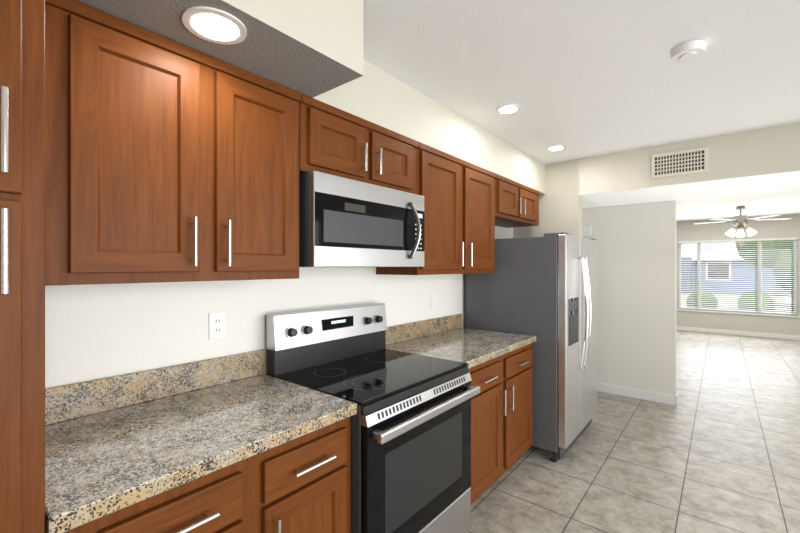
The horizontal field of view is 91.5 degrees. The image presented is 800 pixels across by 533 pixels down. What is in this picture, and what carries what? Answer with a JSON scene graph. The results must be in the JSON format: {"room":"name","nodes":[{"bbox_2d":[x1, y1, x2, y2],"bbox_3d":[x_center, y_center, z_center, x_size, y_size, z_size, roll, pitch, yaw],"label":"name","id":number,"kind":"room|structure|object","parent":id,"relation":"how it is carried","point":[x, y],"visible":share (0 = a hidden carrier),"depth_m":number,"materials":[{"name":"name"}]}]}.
{"room":"kitchen","nodes":[
{"label":"kitchen","id":0,"kind":"room"},
{"bbox_2d":[45,226,512,387],"bbox_3d":[-0.261,0.204,2.418,0.100,2.440,6.600,0,0,40],"label":"wall","id":1,"kind":"structure","parent":0,"point":[95,331],"depth_m":1.61,"materials":[{"name":"white paint"}]},
{"bbox_2d":[45,0,300,285],"bbox_3d":[-0.789,-0.335,1.393,0.386,0.770,0.833,0,0,40],"label":"upper cabinet","id":2,"kind":"object","parent":1,"relation":"attached to","point":[168,160],"visible":0.96,"depth_m":1.21,"materials":[{"name":"brown wood"}]},
{"bbox_2d":[209,312,225,339],"bbox_3d":[-0.791,0.256,1.690,0.007,0.116,0.072,0,0,40],"label":"electrical outlet","id":3,"kind":"object","parent":1,"relation":"attached to","point":[217,325],"visible":1,"depth_m":1.69,"materials":[{"name":"white plastic"}]},
{"bbox_2d":[299,94,418,193],"bbox_3d":[-0.264,-0.561,2.030,0.386,0.317,0.814,0,0,40],"label":"upper cabinet","id":4,"kind":"object","parent":1,"relation":"attached to","point":[333,140],"visible":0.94,"depth_m":1.84,"materials":[{"name":"brown wood"}]},
{"bbox_2d":[299,170,423,266],"bbox_3d":[-0.231,-0.199,2.022,0.447,0.403,0.782,0,0,40],"label":"over-the-range microwave","id":5,"kind":"object","parent":4,"relation":"attached to","point":[345,222],"visible":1,"depth_m":1.80,"materials":[{"name":"grey metal"}]},
{"bbox_2d":[376,142,496,274],"bbox_3d":[0.315,-0.335,2.732,0.386,0.770,1.002,0,0,40],"label":"upper cabinet","id":6,"kind":"object","parent":1,"relation":"attached to","point":[458,194],"visible":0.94,"depth_m":2.55,"materials":[{"name":"brown wood"}]},
{"bbox_2d":[495,174,540,227],"bbox_3d":[0.937,-0.557,3.486,0.386,0.326,0.948,0,0,40],"label":"upper cabinet","id":7,"kind":"object","parent":1,"relation":"attached to","point":[516,204],"visible":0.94,"depth_m":3.34,"materials":[{"name":"brown wood"}]},
{"bbox_2d":[513,159,581,237],"bbox_3d":[1.478,0.204,3.939,0.650,2.440,0.120,0,0,40],"label":"wall","id":8,"kind":"structure","parent":0,"point":[560,205],"depth_m":3.80,"materials":[{"name":"beige paint"}]},
{"bbox_2d":[363,0,799,220],"bbox_3d":[2.201,-1.066,4.147,6.700,0.100,12.400,0,0,40],"label":"ceiling","id":9,"kind":"structure","parent":0,"point":[579,79],"depth_m":2.00,"materials":[{"name":"white paint"}]},
{"bbox_2d":[77,0,544,193],"bbox_3d":[-0.317,-0.869,1.765,0.645,0.294,5.520,0,0,40],"label":"soffit","id":10,"kind":"structure","parent":9,"relation":"attached to","point":[312,48],"depth_m":1.43,"materials":[{"name":"beige paint"}]},
{"bbox_2d":[182,6,246,44],"bbox_3d":[-0.553,-0.717,1.169,0.176,0.008,0.176,0,0,40],"label":"recessed light","id":11,"kind":"object","parent":10,"relation":"attached to","point":[213,25],"visible":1,"depth_m":1.16,"materials":[{"name":"white plastic"}]},
{"bbox_2d":[496,104,519,113],"bbox_3d":[0.696,-1.011,2.511,0.150,0.008,0.150,0,0,40],"label":"recessed light","id":12,"kind":"object","parent":9,"relation":"in","point":[508,109],"visible":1,"depth_m":2.50,"materials":[{"name":"white"}]},
{"bbox_2d":[547,145,565,150],"bbox_3d":[1.334,-1.011,3.332,0.150,0.008,0.150,0,0,40],"label":"recessed light","id":13,"kind":"object","parent":9,"relation":"in","point":[556,147],"visible":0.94,"depth_m":3.33,"materials":[{"name":"white"}]},
{"bbox_2d":[670,40,706,62],"bbox_3d":[1.339,-0.996,1.812,0.136,0.039,0.136,0,0,40],"label":"smoke detector","id":14,"kind":"object","parent":9,"relation":"attached to","point":[688,51],"visible":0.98,"depth_m":1.79,"materials":[{"name":"white plastic"}]},
{"bbox_2d":[579,123,799,208],"bbox_3d":[3.076,-0.846,3.244,4.000,0.340,1.080,0,0,40],"label":"soffit","id":15,"kind":"object","parent":9,"relation":"attached to","point":[758,162],"visible":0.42,"depth_m":3.25,"materials":[{"name":"beige paint"}]},
{"bbox_2d":[651,146,707,178],"bbox_3d":[2.282,-0.846,3.193,0.380,0.200,0.008,0,0,40],"label":"air vent register","id":16,"kind":"object","parent":15,"relation":"attached to","point":[685,162],"visible":1,"depth_m":3.19,"materials":[{"name":"silver metal"}]},
{"bbox_2d":[694,206,791,236],"bbox_3d":[5.790,-0.758,6.640,1.279,0.515,1.230,0,0,40],"label":"ceiling fan","id":17,"kind":"object","parent":9,"relation":"hanging from","point":[740,221],"visible":1,"depth_m":6.54,"materials":[{"name":"grey metal"}]},
{"bbox_2d":[582,201,675,395],"bbox_3d":[2.349,0.375,4.465,1.325,2.098,0.120,0,0,40],"label":"wall","id":18,"kind":"structure","parent":0,"point":[636,296],"depth_m":4.22,"materials":[{"name":"white paint"}]},
{"bbox_2d":[582,226,590,236],"bbox_3d":[2.157,-0.406,4.526,0.110,0.120,0.029,0,0,40],"label":"thermostat","id":19,"kind":"object","parent":18,"relation":"attached to","point":[586,231],"visible":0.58,"depth_m":4.51,"materials":[{"name":"white plastic"}]},
{"bbox_2d":[597,382,677,405],"bbox_3d":[2.311,1.374,4.409,1.338,0.100,0.011,0,0,39],"label":"baseboard","id":20,"kind":"structure","parent":18,"relation":"attached to","point":[641,394],"depth_m":4.19,"materials":[{"name":"white wood"}]},
{"bbox_2d":[465,330,799,532],"bbox_3d":[2.201,1.474,4.147,6.700,0.100,12.400,0,0,40],"label":"floor","id":21,"kind":"structure","parent":0,"point":[716,449],"depth_m":2.83,"materials":[{"name":"tile"}]},
{"bbox_2d":[0,0,44,532],"bbox_3d":[-1.186,0.352,0.675,0.686,2.144,0.773,0,0,40],"label":"pantry","id":22,"kind":"object","parent":21,"relation":"on","point":[22,266],"visible":1,"depth_m":0.77,"materials":[{"name":"brown wood"}]},
{"bbox_2d":[45,416,350,532],"bbox_3d":[-0.672,0.988,1.315,0.666,0.873,0.861,0,0,40],"label":"base cabinet","id":23,"kind":"object","parent":21,"relation":"on","point":[301,484],"visible":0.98,"depth_m":1.18,"materials":[{"name":"brown wood"}]},
{"bbox_2d":[45,349,356,532],"bbox_3d":[-0.680,0.471,1.323,0.643,0.155,0.862,0,0,40],"label":"countertop","id":24,"kind":"structure","parent":23,"relation":"on","point":[115,443],"depth_m":1.25,"materials":[{"name":"stone"}]},
{"bbox_2d":[267,303,479,532],"bbox_3d":[-0.107,0.826,1.915,0.722,1.197,0.776,0,0,40],"label":"range","id":25,"kind":"object","parent":21,"relation":"on","point":[411,446],"visible":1,"depth_m":1.79,"materials":[{"name":"grey metal"}]},
{"bbox_2d":[468,343,531,503],"bbox_3d":[0.429,0.988,2.651,0.666,0.873,1.033,0,0,40],"label":"base cabinet","id":26,"kind":"object","parent":21,"relation":"on","point":[501,423],"visible":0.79,"depth_m":2.41,"materials":[{"name":"brown wood"}]},
{"bbox_2d":[386,314,535,368],"bbox_3d":[0.421,0.471,2.659,0.643,0.155,1.037,0,0,40],"label":"countertop","id":27,"kind":"structure","parent":26,"relation":"on","point":[448,338],"depth_m":2.62,"materials":[{"name":"stone"}]},
{"bbox_2d":[466,232,596,461],"bbox_3d":[1.175,0.591,3.338,0.878,1.667,0.903,0,0,40],"label":"refrigerator","id":28,"kind":"object","parent":21,"relation":"on","point":[543,290],"visible":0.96,"depth_m":2.92,"materials":[{"name":"grey metal"}]},
{"bbox_2d":[676,214,799,335],"bbox_3d":[6.119,0.204,8.901,6.500,2.440,0.120,0,0,40],"label":"wall","id":29,"kind":"structure","parent":0,"point":[689,230],"depth_m":8.07,"materials":[{"name":"grey paint"}]},
{"bbox_2d":[676,240,799,317],"bbox_3d":[6.976,0.210,8.155,1.950,1.548,0.120,0,0,40],"label":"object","id":30,"kind":"structure","parent":29,"relation":"in","point":[759,289],"depth_m":8.05,"materials":[{"name":"white plastic"}]},
{"bbox_2d":[678,237,797,313],"bbox_3d":[6.943,0.179,8.116,1.880,1.481,0.038,0,0,40],"label":"window blinds","id":31,"kind":"object","parent":30,"relation":"attached to","point":[765,239],"visible":0.94,"depth_m":8.07,"materials":[{"name":"white plastic"}]},
{"bbox_2d":[676,326,799,339],"bbox_3d":[6.073,1.379,8.845,6.500,0.090,0.021,0,0,39],"label":"baseboard","id":32,"kind":"structure","parent":29,"relation":"attached to","point":[731,332],"depth_m":8.05,"materials":[{"name":"white wood"}]},
{"label":"outside","id":33,"kind":"structure","parent":0,"visible":0},
{"bbox_2d":[681,292,793,312],"bbox_3d":[25.078,1.494,25.218,70.000,0.100,49.180,0,0,40],"label":"ground","id":34,"kind":"structure","parent":33,"point":[783,306],"depth_m":16.09,"materials":[{"name":"beige"}]},
{"bbox_2d":[681,242,789,294],"bbox_3d":[20.761,-0.316,23.126,24.800,3.520,11.100,0,0,40],"label":"house","id":35,"kind":"structure","parent":34,"relation":"on","point":[754,274],"depth_m":21.38,"materials":[{"name":"blue"}]},
{"bbox_2d":[686,240,793,311],"bbox_3d":[13.515,-0.912,13.729,15.522,5.133,7.837,0,0,40],"label":"tree","id":36,"kind":"object","parent":34,"relation":"on","point":[776,248],"depth_m":12.21,"materials":[{"name":"green plant"}]}
]}

